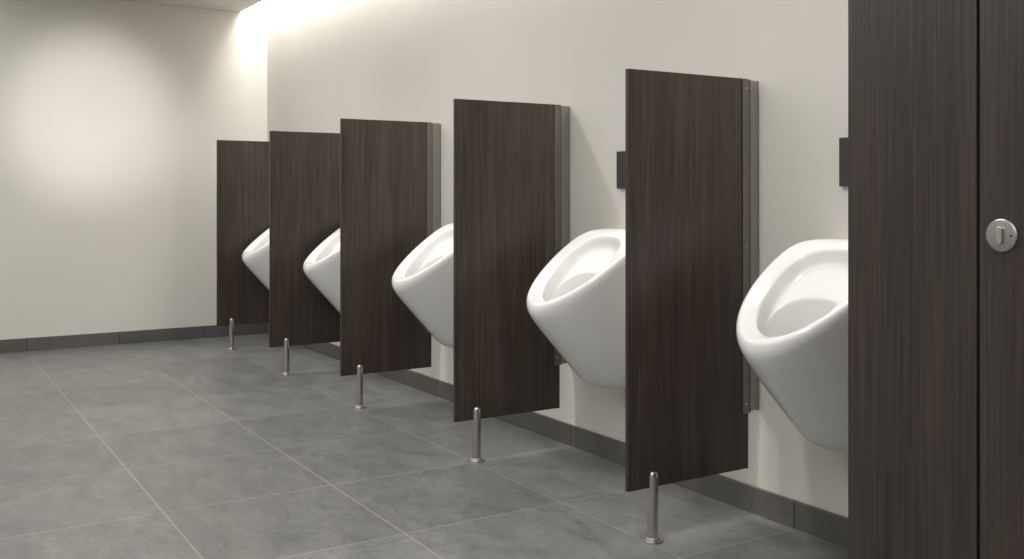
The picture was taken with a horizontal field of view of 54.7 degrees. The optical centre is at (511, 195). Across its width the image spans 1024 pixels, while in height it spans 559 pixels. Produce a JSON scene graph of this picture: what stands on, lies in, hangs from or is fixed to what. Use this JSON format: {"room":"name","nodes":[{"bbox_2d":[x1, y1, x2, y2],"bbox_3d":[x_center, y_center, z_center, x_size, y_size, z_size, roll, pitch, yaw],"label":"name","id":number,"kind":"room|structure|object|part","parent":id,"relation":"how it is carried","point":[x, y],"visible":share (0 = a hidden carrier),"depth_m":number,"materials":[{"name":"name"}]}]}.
{"room":"public restroom","nodes":[
{"label":"public restroom","id":0,"kind":"room"},
{"bbox_2d":[0,0,266,339],"bbox_3d":[-4.075,-0.320,6.274,5.120,2.740,0.100,0,0,-32],"label":"wall","id":1,"kind":"structure","parent":0,"point":[114,114],"depth_m":7.01,"materials":[{"name":"paint"}]},
{"bbox_2d":[0,323,265,352],"bbox_3d":[-4.003,1.006,6.253,5.020,0.088,0.012,0,0,-32],"label":"baseboard","id":2,"kind":"structure","parent":1,"relation":"attached to","point":[153,335],"depth_m":7.03,"materials":[{"name":"tile"}]},
{"bbox_2d":[125,0,261,11],"bbox_3d":[-1.459,-1.580,2.172,5.020,0.380,9.630,0,0,-32],"label":"ceiling","id":3,"kind":"structure","parent":0,"point":[228,5],"depth_m":7.15,"materials":[{"name":"paint"}]},
{"bbox_2d":[0,333,847,558],"bbox_3d":[-1.459,1.100,2.172,5.220,0.100,9.830,0,0,-32],"label":"floor","id":4,"kind":"structure","parent":0,"point":[198,448],"depth_m":3.69,"materials":[{"name":"tile"}]},
{"bbox_2d":[217,140,268,349],"bbox_3d":[-1.771,0.335,6.886,0.562,1.431,0.069,0,0,-32],"label":"partition","id":5,"kind":"object","parent":4,"relation":"on","point":[242,166],"depth_m":6.81,"materials":[{"name":"brown wood"}]},
{"bbox_3d":[-1.924,0.938,6.790,0.036,0.200,0.036,0,0,-32],"label":"support post","id":6,"kind":"part","parent":5,"relation":"part of","materials":[{"name":"silver metal"}]},
{"bbox_2d":[269,131,339,374],"bbox_3d":[-1.178,0.335,5.935,0.562,1.431,0.069,0,0,-32],"label":"partition","id":7,"kind":"object","parent":4,"relation":"on","point":[304,167],"depth_m":5.88,"materials":[{"name":"brown wood"}]},
{"bbox_3d":[-1.332,0.938,5.839,0.036,0.200,0.036,0,0,-32],"label":"support post","id":8,"kind":"part","parent":7,"relation":"part of","materials":[{"name":"silver metal"}]},
{"bbox_2d":[340,118,440,408],"bbox_3d":[-0.605,0.335,5.014,0.562,1.431,0.069,0,0,-32],"label":"partition","id":9,"kind":"object","parent":4,"relation":"on","point":[390,171],"depth_m":4.98,"materials":[{"name":"brown wood"}]},
{"bbox_3d":[-0.758,0.938,4.918,0.036,0.200,0.036,0,0,-32],"label":"support post","id":10,"kind":"part","parent":9,"relation":"part of","materials":[{"name":"silver metal"}]},
{"bbox_2d":[453,99,569,462],"bbox_3d":[0.012,0.335,4.026,0.562,1.431,0.069,0,0,-32],"label":"partition","id":11,"kind":"object","parent":4,"relation":"on","point":[511,160],"depth_m":3.99,"materials":[{"name":"brown wood"}]},
{"bbox_3d":[-0.142,0.938,3.930,0.036,0.200,0.036,0,0,-32],"label":"support post","id":12,"kind":"part","parent":11,"relation":"part of","materials":[{"name":"silver metal"}]},
{"bbox_2d":[625,69,758,544],"bbox_3d":[0.581,0.335,3.112,0.562,1.431,0.069,0,0,-32],"label":"partition","id":13,"kind":"object","parent":4,"relation":"on","point":[692,140],"depth_m":3.08,"materials":[{"name":"brown wood"}]},
{"bbox_3d":[0.428,0.938,3.016,0.036,0.200,0.036,0,0,-32],"label":"support post","id":14,"kind":"part","parent":13,"relation":"part of","materials":[{"name":"silver metal"}]},
{"bbox_2d":[848,0,1023,558],"bbox_3d":[1.339,-0.025,1.536,0.916,2.150,1.267,0,0,-32],"label":"stall","id":15,"kind":"object","parent":4,"relation":"on","point":[936,87],"visible":1,"depth_m":1.68,"materials":[{"name":"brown wood"}]},
{"bbox_3d":[0.956,-0.060,1.323,0.020,1.980,0.700,0,0,-32],"label":"door","id":16,"kind":"part","parent":15,"relation":"part of","materials":[{"name":"grey wood"}]},
{"bbox_3d":[0.781,0.063,1.580,0.005,0.053,0.053,0,0,-32],"label":"lock plate","id":17,"kind":"part","parent":15,"relation":"part of","materials":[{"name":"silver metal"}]},
{"bbox_2d":[267,0,847,517],"bbox_3d":[0.713,-0.320,3.526,0.100,2.740,9.830,0,0,-32],"label":"wall","id":18,"kind":"structure","parent":0,"point":[329,61],"depth_m":4.02,"materials":[{"name":"paint"}]},
{"bbox_2d":[242,229,268,289],"bbox_3d":[-1.592,0.428,6.696,0.460,0.600,0.407,0,0,-32],"label":"urinal","id":19,"kind":"object","parent":18,"relation":"attached to","point":[255,256],"visible":0.23,"depth_m":6.55,"materials":[{"name":"white ceramic"}]},
{"bbox_2d":[303,228,339,312],"bbox_3d":[-0.973,0.428,5.703,0.460,0.600,0.407,0,0,-32],"label":"urinal","id":20,"kind":"object","parent":18,"relation":"attached to","point":[322,266],"visible":0.39,"depth_m":5.57,"materials":[{"name":"white ceramic"}]},
{"bbox_2d":[392,223,452,347],"bbox_3d":[-0.347,0.428,4.697,0.460,0.600,0.407,0,0,-32],"label":"urinal","id":21,"kind":"object","parent":18,"relation":"attached to","point":[423,280],"visible":0.62,"depth_m":4.58,"materials":[{"name":"white ceramic"}]},
{"bbox_2d":[266,323,847,547],"bbox_3d":[0.669,1.006,3.491,0.012,0.088,9.618,0,0,-32],"label":"baseboard","id":22,"kind":"structure","parent":18,"relation":"attached to","point":[832,527],"depth_m":3.50,"materials":[{"name":"tile"}]},
{"bbox_2d":[526,229,624,388],"bbox_3d":[0.272,0.428,3.704,0.460,0.600,0.407,0,0,-32],"label":"urinal","id":23,"kind":"object","parent":18,"relation":"attached to","point":[577,300],"visible":0.84,"depth_m":3.60,"materials":[{"name":"white ceramic"}]},
{"bbox_2d":[617,151,624,188],"bbox_3d":[0.452,-0.102,3.834,0.018,0.146,0.136,0,0,-32],"label":"sensor","id":24,"kind":"object","parent":18,"relation":"attached to","point":[620,154],"visible":0.2,"depth_m":3.86,"materials":[{"name":"plastic"}]},
{"bbox_2d":[736,239,847,452],"bbox_3d":[0.845,0.428,2.785,0.460,0.600,0.407,0,0,-32],"label":"urinal","id":25,"kind":"object","parent":18,"relation":"attached to","point":[792,323],"visible":0.75,"depth_m":2.73,"materials":[{"name":"white ceramic"}]},
{"bbox_2d":[839,137,847,185],"bbox_3d":[1.023,-0.102,2.917,0.018,0.146,0.136,0,0,-32],"label":"sensor","id":26,"kind":"object","parent":18,"relation":"attached to","point":[843,142],"visible":0.17,"depth_m":2.96,"materials":[{"name":"plastic"}]}
]}

